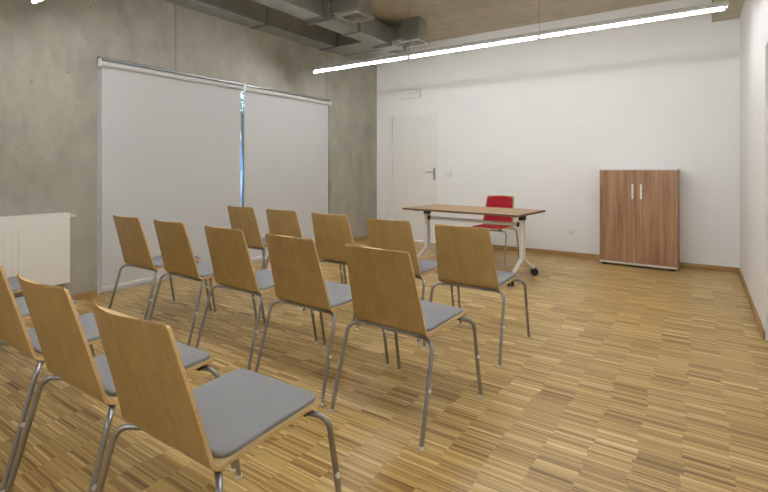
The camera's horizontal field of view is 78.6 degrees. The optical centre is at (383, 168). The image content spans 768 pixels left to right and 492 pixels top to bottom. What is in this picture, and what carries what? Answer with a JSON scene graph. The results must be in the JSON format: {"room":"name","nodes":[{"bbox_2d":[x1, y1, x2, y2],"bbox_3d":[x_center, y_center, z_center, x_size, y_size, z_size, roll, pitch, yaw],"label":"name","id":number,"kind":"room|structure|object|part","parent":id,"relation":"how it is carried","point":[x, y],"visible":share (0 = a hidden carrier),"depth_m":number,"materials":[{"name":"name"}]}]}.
{"room":"lecture hall","nodes":[
{"label":"lecture hall","id":0,"kind":"room"},
{"bbox_2d":[0,0,376,297],"bbox_3d":[-3.384,-0.440,3.719,0.320,3.280,11.187,0,0,34],"label":"wall","id":1,"kind":"structure","parent":0,"point":[50,50],"depth_m":4.43,"materials":[{"name":"concrete"}]},
{"bbox_2d":[0,212,75,285],"bbox_3d":[-3.186,0.727,3.615,0.126,0.684,1.436,0,0,34],"label":"panel radiator","id":2,"kind":"object","parent":1,"relation":"attached to","point":[36,247],"visible":0.78,"depth_m":3.92,"materials":[{"name":"metal"}]},
{"bbox_2d":[0,212,70,218],"bbox_3d":[-3.187,0.391,3.586,0.096,0.012,1.386,0,0,34],"label":"grille","id":3,"kind":"object","parent":2,"relation":"attached to","point":[63,214],"depth_m":3.96,"materials":[{"name":"metal"}]},
{"bbox_2d":[97,60,327,293],"bbox_3d":[-1.843,0.066,5.886,0.075,2.268,3.377,0,0,34],"label":"window","id":4,"kind":"structure","parent":1,"relation":"in","point":[99,69],"depth_m":4.51,"materials":[{"name":"grey metal"}]},
{"bbox_2d":[97,57,244,289],"bbox_3d":[-2.235,0.043,5.152,0.084,2.221,1.698,0,0,34],"label":"roller blind","id":5,"kind":"object","parent":4,"relation":"attached to","point":[171,143],"visible":0.85,"depth_m":5.00,"materials":[{"name":"grey fabric"}]},
{"bbox_3d":[-2.238,1.141,5.170,0.022,0.026,1.665,0,0,34],"label":"rail","id":6,"kind":"part","parent":5,"relation":"part of","materials":[{"name":"white metal"}]},
{"bbox_2d":[242,84,331,259],"bbox_3d":[-1.298,0.043,6.545,0.084,2.221,1.651,0,0,34],"label":"roller blind","id":7,"kind":"object","parent":4,"relation":"attached to","point":[286,135],"visible":0.81,"depth_m":6.46,"materials":[{"name":"grey fabric"}]},
{"bbox_3d":[-1.300,1.141,6.562,0.022,0.026,1.618,0,0,34],"label":"rail","id":8,"kind":"part","parent":7,"relation":"part of","materials":[{"name":"white metal"}]},
{"bbox_2d":[71,236,367,300],"bbox_3d":[-3.242,1.170,3.632,0.014,0.060,11.173,0,0,34],"label":"baseboard","id":9,"kind":"structure","parent":1,"relation":"attached to","point":[89,294],"depth_m":4.36,"materials":[{"name":"brown wood"}]},
{"bbox_2d":[164,0,335,50],"bbox_3d":[-3.541,-1.929,2.946,0.285,0.302,9.730,0,0,34],"label":"air duct","id":10,"kind":"object","parent":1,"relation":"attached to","point":[249,13],"visible":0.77,"depth_m":5.85,"materials":[{"name":"metal"}]},
{"bbox_2d":[0,239,767,491],"bbox_3d":[-1.052,1.260,2.148,6.105,0.120,11.787,0,0,34],"label":"floor","id":11,"kind":"structure","parent":0,"point":[626,378],"depth_m":2.48,"materials":[{"name":"brown wood"}]},
{"bbox_2d":[7,277,21,292],"bbox_3d":[-2.503,0.780,2.907,0.547,0.840,0.615,0,0,34],"label":"chair","id":12,"kind":"object","parent":11,"relation":"on","point":[14,283],"visible":0.18,"depth_m":2.98,"materials":[{"name":"grey fabric"}]},
{"bbox_2d":[15,296,80,319],"bbox_3d":[-2.001,0.780,2.515,0.547,0.840,0.615,0,0,34],"label":"chair","id":13,"kind":"object","parent":11,"relation":"on","point":[21,303],"visible":0.11,"depth_m":2.53,"materials":[{"name":"grey fabric"}]},
{"bbox_3d":[-1.965,0.759,2.569,0.418,0.023,0.394,0,0,34],"label":"seat","id":14,"kind":"part","parent":13,"relation":"part of","materials":[{"name":"grey fabric"}]},
{"bbox_2d":[0,265,101,491],"bbox_3d":[-1.471,0.780,2.121,0.547,0.840,0.615,0,0,34],"label":"chair","id":15,"kind":"object","parent":11,"relation":"on","point":[14,333],"visible":0.5,"depth_m":1.86,"materials":[{"name":"brown wood"}]},
{"bbox_3d":[-1.593,0.565,1.939,0.426,0.410,0.177,0,0,34],"label":"backrest","id":16,"kind":"part","parent":15,"relation":"part of","materials":[{"name":"brown wood"}]},
{"bbox_3d":[-1.389,0.985,1.833,0.069,0.423,0.213,0,0,0],"label":"leg","id":17,"kind":"part","parent":15,"relation":"part of","materials":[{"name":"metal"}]},
{"bbox_3d":[-1.434,0.759,2.176,0.418,0.023,0.394,0,0,34],"label":"seat","id":18,"kind":"part","parent":15,"relation":"part of","materials":[{"name":"grey fabric"}]},
{"bbox_3d":[-1.527,0.982,2.438,0.066,0.427,0.162,0,0,-15],"label":"leg","id":19,"kind":"part","parent":15,"relation":"part of","materials":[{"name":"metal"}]},
{"bbox_2d":[5,273,235,491],"bbox_3d":[-0.979,0.780,1.768,0.547,0.840,0.615,0,0,34],"label":"chair","id":20,"kind":"object","parent":11,"relation":"on","point":[66,351],"visible":0.67,"depth_m":1.55,"materials":[{"name":"brown wood"}]},
{"bbox_3d":[-1.276,0.985,1.736,0.213,0.423,0.069,0,0,-22],"label":"leg","id":21,"kind":"part","parent":20,"relation":"part of","materials":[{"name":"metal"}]},
{"bbox_3d":[-1.101,0.565,1.587,0.426,0.410,0.177,0,0,34],"label":"backrest","id":22,"kind":"part","parent":20,"relation":"part of","materials":[{"name":"brown wood"}]},
{"bbox_3d":[-0.897,0.985,1.480,0.069,0.423,0.213,0,0,0],"label":"leg","id":23,"kind":"part","parent":20,"relation":"part of","materials":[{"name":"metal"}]},
{"bbox_3d":[-0.942,0.759,1.823,0.418,0.023,0.394,0,0,34],"label":"seat","id":24,"kind":"part","parent":20,"relation":"part of","materials":[{"name":"grey fabric"}]},
{"bbox_3d":[-0.664,0.982,1.835,0.162,0.427,0.066,0,0,-7],"label":"leg","id":25,"kind":"part","parent":20,"relation":"part of","materials":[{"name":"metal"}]},
{"bbox_2d":[108,215,211,319],"bbox_3d":[-1.831,0.780,3.823,0.547,0.840,0.615,0,0,34],"label":"chair","id":26,"kind":"object","parent":11,"relation":"on","point":[135,249],"visible":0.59,"depth_m":3.62,"materials":[{"name":"brown wood"}]},
{"bbox_3d":[-2.129,0.985,3.791,0.213,0.423,0.069,0,0,-22],"label":"leg","id":27,"kind":"part","parent":26,"relation":"part of","materials":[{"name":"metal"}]},
{"bbox_3d":[-1.954,0.565,3.641,0.426,0.410,0.177,0,0,34],"label":"backrest","id":28,"kind":"part","parent":26,"relation":"part of","materials":[{"name":"brown wood"}]},
{"bbox_3d":[-1.750,0.985,3.535,0.069,0.423,0.213,0,0,0],"label":"leg","id":29,"kind":"part","parent":26,"relation":"part of","materials":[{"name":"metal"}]},
{"bbox_3d":[-1.887,0.982,4.140,0.066,0.427,0.162,0,0,-15],"label":"leg","id":30,"kind":"part","parent":26,"relation":"part of","materials":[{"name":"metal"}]},
{"bbox_3d":[-1.517,0.982,3.890,0.162,0.427,0.066,0,0,-7],"label":"leg","id":31,"kind":"part","parent":26,"relation":"part of","materials":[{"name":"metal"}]},
{"bbox_2d":[148,219,258,345],"bbox_3d":[-1.355,0.780,3.502,0.547,0.840,0.615,0,0,35],"label":"chair","id":32,"kind":"object","parent":11,"relation":"on","point":[176,250],"visible":0.69,"depth_m":3.30,"materials":[{"name":"brown wood"}]},
{"bbox_3d":[-1.653,0.985,3.475,0.213,0.423,0.069,0,0,-21],"label":"leg","id":33,"kind":"part","parent":32,"relation":"part of","materials":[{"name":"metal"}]},
{"bbox_3d":[-1.480,0.565,3.322,0.426,0.410,0.177,0,0,35],"label":"backrest","id":34,"kind":"part","parent":32,"relation":"part of","materials":[{"name":"brown wood"}]},
{"bbox_3d":[-1.278,0.985,3.213,0.069,0.423,0.213,0,0,1],"label":"leg","id":35,"kind":"part","parent":32,"relation":"part of","materials":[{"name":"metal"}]},
{"bbox_3d":[-1.405,0.982,3.820,0.066,0.427,0.162,0,0,-14],"label":"leg","id":36,"kind":"part","parent":32,"relation":"part of","materials":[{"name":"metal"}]},
{"bbox_3d":[-1.039,0.982,3.564,0.162,0.427,0.066,0,0,-6],"label":"leg","id":37,"kind":"part","parent":32,"relation":"part of","materials":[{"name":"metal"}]},
{"bbox_2d":[90,300,341,491],"bbox_3d":[-0.512,0.780,1.433,0.547,0.840,0.615,0,0,34],"label":"chair","id":38,"kind":"object","parent":11,"relation":"on","point":[217,422],"visible":1,"depth_m":1.29,"materials":[{"name":"brown wood"}]},
{"bbox_3d":[-0.809,0.985,1.401,0.213,0.423,0.069,0,0,-22],"label":"leg","id":39,"kind":"part","parent":38,"relation":"part of","materials":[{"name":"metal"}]},
{"bbox_3d":[-0.634,0.565,1.251,0.426,0.410,0.177,0,0,34],"label":"backrest","id":40,"kind":"part","parent":38,"relation":"part of","materials":[{"name":"brown wood"}]},
{"bbox_3d":[-0.430,0.985,1.145,0.069,0.423,0.213,0,0,0],"label":"leg","id":41,"kind":"part","parent":38,"relation":"part of","materials":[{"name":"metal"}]},
{"bbox_3d":[-0.568,0.982,1.750,0.066,0.427,0.162,0,0,-15],"label":"leg","id":42,"kind":"part","parent":38,"relation":"part of","materials":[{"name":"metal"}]},
{"bbox_3d":[-0.475,0.759,1.487,0.418,0.023,0.394,0,0,34],"label":"seat","id":43,"kind":"part","parent":38,"relation":"part of","materials":[{"name":"grey fabric"}]},
{"bbox_3d":[-0.197,0.982,1.500,0.162,0.427,0.066,0,0,-7],"label":"leg","id":44,"kind":"part","parent":38,"relation":"part of","materials":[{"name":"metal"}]},
{"bbox_2d":[220,206,266,297],"bbox_3d":[-1.246,0.780,4.773,0.547,0.840,0.615,0,0,34],"label":"chair","id":45,"kind":"object","parent":11,"relation":"on","point":[243,218],"visible":0.66,"depth_m":4.54,"materials":[{"name":"brown wood"}]},
{"bbox_3d":[-1.368,0.565,4.591,0.426,0.410,0.177,0,0,34],"label":"backrest","id":46,"kind":"part","parent":45,"relation":"part of","materials":[{"name":"brown wood"}]},
{"bbox_3d":[-1.186,0.985,4.483,0.122,0.423,0.179,0,0,34],"label":"leg","id":47,"kind":"part","parent":45,"relation":"part of","materials":[{"name":"metal"}]},
{"bbox_2d":[195,225,317,369],"bbox_3d":[-0.851,0.780,3.144,0.547,0.840,0.615,0,0,35],"label":"chair","id":48,"kind":"object","parent":11,"relation":"on","point":[232,266],"visible":0.75,"depth_m":2.95,"materials":[{"name":"brown wood"}]},
{"bbox_3d":[-1.149,0.985,3.117,0.213,0.423,0.069,0,0,-21],"label":"leg","id":49,"kind":"part","parent":48,"relation":"part of","materials":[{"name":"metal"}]},
{"bbox_3d":[-0.976,0.565,2.965,0.426,0.410,0.177,0,0,35],"label":"backrest","id":50,"kind":"part","parent":48,"relation":"part of","materials":[{"name":"brown wood"}]},
{"bbox_3d":[-0.774,0.985,2.855,0.069,0.423,0.213,0,0,1],"label":"leg","id":51,"kind":"part","parent":48,"relation":"part of","materials":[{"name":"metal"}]},
{"bbox_3d":[-0.901,0.982,3.462,0.066,0.427,0.162,0,0,-14],"label":"leg","id":52,"kind":"part","parent":48,"relation":"part of","materials":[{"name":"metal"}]},
{"bbox_3d":[-0.813,0.759,3.198,0.418,0.023,0.394,0,0,35],"label":"seat","id":53,"kind":"part","parent":48,"relation":"part of","materials":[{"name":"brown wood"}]},
{"bbox_3d":[-0.535,0.982,3.206,0.162,0.427,0.066,0,0,-6],"label":"leg","id":54,"kind":"part","parent":48,"relation":"part of","materials":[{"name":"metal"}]},
{"bbox_2d":[258,209,342,308],"bbox_3d":[-0.770,0.780,4.404,0.547,0.840,0.615,0,0,34],"label":"chair","id":55,"kind":"object","parent":11,"relation":"on","point":[280,222],"visible":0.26,"depth_m":4.17,"materials":[{"name":"brown wood"}]},
{"bbox_3d":[-0.893,0.565,4.223,0.426,0.410,0.177,0,0,34],"label":"backrest","id":56,"kind":"part","parent":55,"relation":"part of","materials":[{"name":"brown wood"}]},
{"bbox_3d":[-0.456,0.982,4.472,0.162,0.427,0.066,0,0,-7],"label":"leg","id":57,"kind":"part","parent":55,"relation":"part of","materials":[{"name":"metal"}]},
{"bbox_2d":[254,233,389,405],"bbox_3d":[-0.361,0.780,2.772,0.547,0.840,0.615,0,0,36],"label":"chair","id":58,"kind":"object","parent":11,"relation":"on","point":[298,279],"visible":0.84,"depth_m":2.58,"materials":[{"name":"brown wood"}]},
{"bbox_3d":[-0.659,0.985,2.751,0.213,0.423,0.069,0,0,-20],"label":"leg","id":59,"kind":"part","parent":58,"relation":"part of","materials":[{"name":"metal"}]},
{"bbox_3d":[-0.490,0.565,2.595,0.426,0.410,0.177,0,0,36],"label":"backrest","id":60,"kind":"part","parent":58,"relation":"part of","materials":[{"name":"brown wood"}]},
{"bbox_3d":[-0.406,0.982,3.091,0.066,0.427,0.162,0,0,-13],"label":"leg","id":61,"kind":"part","parent":58,"relation":"part of","materials":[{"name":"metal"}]},
{"bbox_3d":[-0.289,0.985,2.482,0.069,0.423,0.213,0,0,2],"label":"leg","id":62,"kind":"part","parent":58,"relation":"part of","materials":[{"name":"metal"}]},
{"bbox_3d":[-0.323,0.759,2.826,0.418,0.023,0.394,0,0,36],"label":"seat","id":63,"kind":"part","parent":58,"relation":"part of","materials":[{"name":"grey fabric"}]},
{"bbox_3d":[-0.044,0.982,2.829,0.162,0.427,0.066,0,0,-5],"label":"leg","id":64,"kind":"part","parent":58,"relation":"part of","materials":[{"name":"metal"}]},
{"bbox_2d":[302,213,354,320],"bbox_3d":[-0.294,0.780,4.011,0.547,0.840,0.615,0,0,34],"label":"chair","id":65,"kind":"object","parent":11,"relation":"on","point":[332,232],"visible":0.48,"depth_m":3.82,"materials":[{"name":"brown wood"}]},
{"bbox_3d":[-0.416,0.565,3.829,0.426,0.410,0.177,0,0,34],"label":"backrest","id":66,"kind":"part","parent":65,"relation":"part of","materials":[{"name":"brown wood"}]},
{"bbox_3d":[-0.350,0.982,4.328,0.066,0.427,0.162,0,0,-15],"label":"leg","id":67,"kind":"part","parent":65,"relation":"part of","materials":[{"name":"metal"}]},
{"bbox_2d":[355,218,455,344],"bbox_3d":[0.175,0.780,3.598,0.547,0.840,0.615,0,0,34],"label":"chair","id":68,"kind":"object","parent":11,"relation":"on","point":[386,234],"visible":0.49,"depth_m":3.37,"materials":[{"name":"brown wood"}]},
{"bbox_3d":[0.053,0.565,3.417,0.426,0.410,0.177,0,0,34],"label":"backrest","id":69,"kind":"part","parent":68,"relation":"part of","materials":[{"name":"brown wood"}]},
{"bbox_3d":[0.257,0.985,3.311,0.069,0.423,0.213,0,0,0],"label":"leg","id":70,"kind":"part","parent":68,"relation":"part of","materials":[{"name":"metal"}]},
{"bbox_3d":[0.212,0.759,3.653,0.418,0.023,0.394,0,0,34],"label":"seat","id":71,"kind":"part","parent":68,"relation":"part of","materials":[{"name":"grey fabric"}]},
{"bbox_3d":[0.490,0.982,3.666,0.162,0.427,0.066,0,0,-7],"label":"leg","id":72,"kind":"part","parent":68,"relation":"part of","materials":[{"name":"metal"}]},
{"bbox_2d":[329,244,482,450],"bbox_3d":[0.122,0.780,2.392,0.547,0.840,0.615,0,0,37],"label":"chair","id":73,"kind":"object","parent":11,"relation":"on","point":[384,290],"visible":1,"depth_m":2.21,"materials":[{"name":"brown wood"}]},
{"bbox_3d":[-0.176,0.985,2.375,0.213,0.423,0.069,0,0,-19],"label":"leg","id":74,"kind":"part","parent":73,"relation":"part of","materials":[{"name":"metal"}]},
{"bbox_3d":[-0.009,0.565,2.217,0.426,0.410,0.177,0,0,37],"label":"backrest","id":75,"kind":"part","parent":73,"relation":"part of","materials":[{"name":"brown wood"}]},
{"bbox_3d":[0.083,0.982,2.711,0.066,0.427,0.162,0,0,-12],"label":"leg","id":76,"kind":"part","parent":73,"relation":"part of","materials":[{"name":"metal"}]},
{"bbox_3d":[0.189,0.985,2.100,0.069,0.423,0.213,0,0,3],"label":"leg","id":77,"kind":"part","parent":73,"relation":"part of","materials":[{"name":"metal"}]},
{"bbox_3d":[0.162,0.759,2.445,0.418,0.023,0.394,0,0,37],"label":"seat","id":78,"kind":"part","parent":73,"relation":"part of","materials":[{"name":"grey fabric"}]},
{"bbox_3d":[0.440,0.982,2.443,0.162,0.427,0.066,0,0,-4],"label":"leg","id":79,"kind":"part","parent":73,"relation":"part of","materials":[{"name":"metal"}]},
{"bbox_2d":[402,204,544,285],"bbox_3d":[1.015,0.831,5.435,1.448,0.738,0.750,0,0,39],"label":"folding table","id":80,"kind":"object","parent":11,"relation":"on","point":[521,214],"visible":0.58,"depth_m":5.26,"materials":[{"name":"brown wood"}]},
{"bbox_2d":[422,224,529,367],"bbox_3d":[0.643,0.780,3.223,0.547,0.840,0.615,0,0,34],"label":"chair","id":81,"kind":"object","parent":11,"relation":"on","point":[465,256],"visible":1,"depth_m":3.03,"materials":[{"name":"brown wood"}]},
{"bbox_3d":[0.345,0.985,3.191,0.213,0.423,0.069,0,0,-22],"label":"leg","id":82,"kind":"part","parent":81,"relation":"part of","materials":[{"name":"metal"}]},
{"bbox_3d":[0.587,0.982,3.540,0.066,0.427,0.162,0,0,-15],"label":"leg","id":83,"kind":"part","parent":81,"relation":"part of","materials":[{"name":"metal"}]},
{"bbox_3d":[0.520,0.565,3.042,0.426,0.410,0.177,0,0,34],"label":"backrest","id":84,"kind":"part","parent":81,"relation":"part of","materials":[{"name":"brown wood"}]},
{"bbox_3d":[0.725,0.985,2.936,0.069,0.423,0.213,0,0,0],"label":"leg","id":85,"kind":"part","parent":81,"relation":"part of","materials":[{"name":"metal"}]},
{"bbox_3d":[0.680,0.759,3.278,0.418,0.023,0.394,0,0,34],"label":"seat","id":86,"kind":"part","parent":81,"relation":"part of","materials":[{"name":"grey fabric"}]},
{"bbox_3d":[0.957,0.982,3.291,0.162,0.427,0.066,0,0,-7],"label":"leg","id":87,"kind":"part","parent":81,"relation":"part of","materials":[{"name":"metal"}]},
{"bbox_2d":[472,195,518,266],"bbox_3d":[1.431,0.780,6.154,0.547,0.840,0.615,0,0,34],"label":"upholstered chair","id":88,"kind":"object","parent":11,"relation":"on","point":[500,201],"visible":0.73,"depth_m":6.28,"materials":[{"name":"red fabric"}]},
{"bbox_3d":[1.553,0.565,6.335,0.426,0.410,0.177,0,0,34],"label":"backrest","id":89,"kind":"part","parent":88,"relation":"part of","materials":[{"name":"red fabric"}]},
{"bbox_3d":[1.486,0.982,5.837,0.066,0.427,0.162,0,0,-15],"label":"leg","id":90,"kind":"part","parent":88,"relation":"part of","materials":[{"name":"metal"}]},
{"bbox_3d":[1.728,0.985,6.186,0.213,0.423,0.069,0,0,-22],"label":"leg","id":91,"kind":"part","parent":88,"relation":"part of","materials":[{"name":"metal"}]},
{"bbox_2d":[599,169,679,270],"bbox_3d":[3.160,0.601,5.822,0.844,1.198,0.352,0,0,36],"label":"storage cabinet","id":92,"kind":"object","parent":11,"relation":"on","point":[640,208],"visible":1,"depth_m":5.69,"materials":[{"name":"brown wood"}]},
{"bbox_3d":[2.912,0.583,5.838,0.417,1.129,0.018,0,0,36],"label":"cabinet door","id":93,"kind":"part","parent":92,"relation":"part of","materials":[{"name":"brown wood"}]},
{"bbox_3d":[3.032,0.275,5.719,0.022,0.180,0.035,0,0,36],"label":"door handle","id":94,"kind":"part","parent":92,"relation":"part of","materials":[{"name":"plastic"}]},
{"bbox_3d":[3.170,1.162,5.835,0.842,0.024,0.319,0,0,36],"label":"panel","id":95,"kind":"part","parent":92,"relation":"part of","materials":[{"name":"silver metal"}]},
{"bbox_3d":[3.106,0.275,5.665,0.022,0.180,0.035,0,0,36],"label":"door handle","id":96,"kind":"part","parent":92,"relation":"part of","materials":[{"name":"plastic"}]},
{"bbox_3d":[3.252,0.583,5.591,0.417,1.129,0.018,0,0,36],"label":"cabinet door","id":97,"kind":"part","parent":92,"relation":"part of","materials":[{"name":"brown wood"}]},
{"bbox_2d":[371,0,671,41],"bbox_3d":[-1.073,-2.180,2.162,5.955,0.200,11.787,0,0,34],"label":"ceiling","id":98,"kind":"structure","parent":0,"point":[446,19],"depth_m":6.23,"materials":[{"name":"concrete"}]},
{"bbox_2d":[31,0,41,3],"bbox_3d":[-0.869,-1.681,2.394,4.502,0.797,0.072,0,0,34],"label":"lamp","id":99,"kind":"object","parent":98,"relation":"hanging from","point":[32,1],"visible":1,"depth_m":3.62,"materials":[{"name":"metal"}]},
{"bbox_2d":[252,0,405,52],"bbox_3d":[-2.669,-1.900,2.715,0.320,0.360,10.320,0,0,34],"label":"air duct","id":100,"kind":"object","parent":98,"relation":"hanging from","point":[373,32],"visible":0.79,"depth_m":5.72,"materials":[{"name":"metal"}]},
{"bbox_3d":[-0.774,-1.735,5.526,0.320,0.030,0.030,0,0,34],"label":"support rail","id":101,"kind":"part","parent":100,"relation":"part of","materials":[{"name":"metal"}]},
{"bbox_3d":[-0.020,-1.735,6.646,0.320,0.030,0.030,0,0,34],"label":"support rail","id":102,"kind":"part","parent":100,"relation":"part of","materials":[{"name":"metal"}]},
{"bbox_2d":[332,0,374,23],"bbox_3d":[-0.380,-1.915,5.465,0.447,0.330,0.320,0,0,34],"label":"ceiling vent","id":103,"kind":"object","parent":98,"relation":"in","point":[351,11],"visible":1,"depth_m":5.38,"materials":[{"name":"metal"}]},
{"bbox_2d":[336,9,374,23],"bbox_3d":[-0.331,-1.765,5.432,0.330,0.030,0.320,0,0,34],"label":"grille","id":104,"kind":"object","parent":103,"relation":"attached to","point":[352,16],"depth_m":5.40,"materials":[{"name":"metal"}]},
{"bbox_2d":[325,32,399,60],"bbox_3d":[-0.331,-1.937,7.247,0.803,0.286,0.950,0,0,34],"label":"duct plenum","id":105,"kind":"object","parent":98,"relation":"hanging from","point":[346,46],"visible":0.33,"depth_m":7.12,"materials":[{"name":"metal"}]},
{"bbox_2d":[394,16,428,46],"bbox_3d":[0.369,-1.915,6.576,0.447,0.330,0.300,0,0,34],"label":"ceiling vent","id":106,"kind":"object","parent":98,"relation":"in","point":[412,32],"visible":1,"depth_m":6.47,"materials":[{"name":"metal"}]},
{"bbox_2d":[398,37,428,46],"bbox_3d":[0.418,-1.765,6.543,0.330,0.030,0.300,0,0,34],"label":"grille","id":107,"kind":"object","parent":106,"relation":"attached to","point":[407,41],"depth_m":6.50,"materials":[{"name":"metal"}]},
{"bbox_2d":[312,0,728,72],"bbox_3d":[0.913,-1.681,5.040,4.502,0.797,0.072,0,0,34],"label":"lamp","id":108,"kind":"object","parent":98,"relation":"hanging from","point":[718,6],"visible":1,"depth_m":4.58,"materials":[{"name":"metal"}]},
{"bbox_2d":[377,0,739,267],"bbox_3d":[2.038,-0.440,6.931,5.725,3.280,0.200,0,0,34],"label":"wall","id":109,"kind":"structure","parent":0,"point":[535,122],"depth_m":6.38,"materials":[{"name":"white paint"}]},
{"bbox_2d":[401,89,420,99],"bbox_3d":[0.444,-1.250,7.853,0.380,0.150,0.052,0,0,34],"label":"emergency light","id":110,"kind":"object","parent":109,"relation":"attached to","point":[415,93],"visible":1,"depth_m":7.83,"materials":[{"name":"white paint"}]},
{"bbox_3d":[0.433,-1.250,7.837,0.330,0.116,0.004,0,0,34],"label":"plate","id":111,"kind":"part","parent":110,"relation":"part of","materials":[{"name":"plastic"}]},
{"bbox_2d":[389,113,436,241],"bbox_3d":[0.491,0.145,7.878,0.910,2.110,0.158,0,0,34],"label":"door","id":112,"kind":"structure","parent":109,"relation":"in","point":[412,138],"depth_m":7.86,"materials":[{"name":"white paint"}]},
{"bbox_2d":[443,173,451,177],"bbox_3d":[1.009,0.100,7.492,0.150,0.080,0.020,0,0,34],"label":"light switch","id":113,"kind":"object","parent":109,"relation":"attached to","point":[445,175],"visible":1,"depth_m":7.48,"materials":[{"name":"white paint"}]},
{"bbox_2d":[568,229,573,235],"bbox_3d":[2.569,0.873,6.443,0.084,0.084,0.016,0,0,34],"label":"wall socket","id":114,"kind":"object","parent":109,"relation":"attached to","point":[570,231],"visible":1,"depth_m":6.44,"materials":[{"name":"white plastic"}]},
{"bbox_2d":[492,245,737,272],"bbox_3d":[1.987,1.170,6.837,5.077,0.060,0.014,0,0,34],"label":"baseboard","id":115,"kind":"structure","parent":109,"relation":"attached to","point":[533,250],"depth_m":6.33,"materials":[{"name":"brown wood"}]},
{"bbox_2d":[740,0,767,340],"bbox_3d":[1.106,-0.440,0.694,0.300,3.280,11.187,0,0,34],"label":"wall","id":116,"kind":"structure","parent":0,"point":[754,13],"depth_m":3.94,"materials":[{"name":"white paint"}]},
{"bbox_2d":[712,0,743,21],"bbox_3d":[0.872,-1.910,0.852,0.265,0.340,11.187,0,0,34],"label":"trim","id":117,"kind":"structure","parent":116,"relation":"attached to","point":[734,9],"depth_m":5.21,"materials":[{"name":"concrete"}]},
{"bbox_2d":[738,268,764,339],"bbox_3d":[0.980,1.170,0.787,0.014,0.060,11.173,0,0,34],"label":"baseboard","id":118,"kind":"structure","parent":116,"relation":"attached to","point":[757,318],"depth_m":3.94,"materials":[{"name":"brown wood"}]},
{"label":"outside","id":119,"kind":"structure","parent":0,"visible":0},
{"bbox_3d":[-10.301,1.450,25.028,34.945,0.200,58.000,0,0,34],"label":"ground","id":120,"kind":"structure","parent":119,"visible":0},
{"bbox_2d":[241,144,242,199],"bbox_3d":[-7.375,-0.025,23.056,6.400,2.750,18.400,0,0,34],"label":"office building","id":121,"kind":"structure","parent":120,"relation":"on","point":[241,144],"depth_m":19.73,"materials":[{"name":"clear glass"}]},
{"bbox_2d":[241,92,243,206],"bbox_3d":[-4.256,-0.926,14.563,3.179,4.559,3.741,0,0,34],"label":"tree","id":122,"kind":"object","parent":120,"relation":"on","point":[242,100],"visible":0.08,"depth_m":14.17,"materials":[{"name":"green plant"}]},
{"bbox_3d":[-4.256,-1.948,14.563,3.179,2.515,3.741,0,0,34],"label":"crown","id":123,"kind":"part","parent":122,"relation":"part of","materials":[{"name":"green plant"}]}
]}

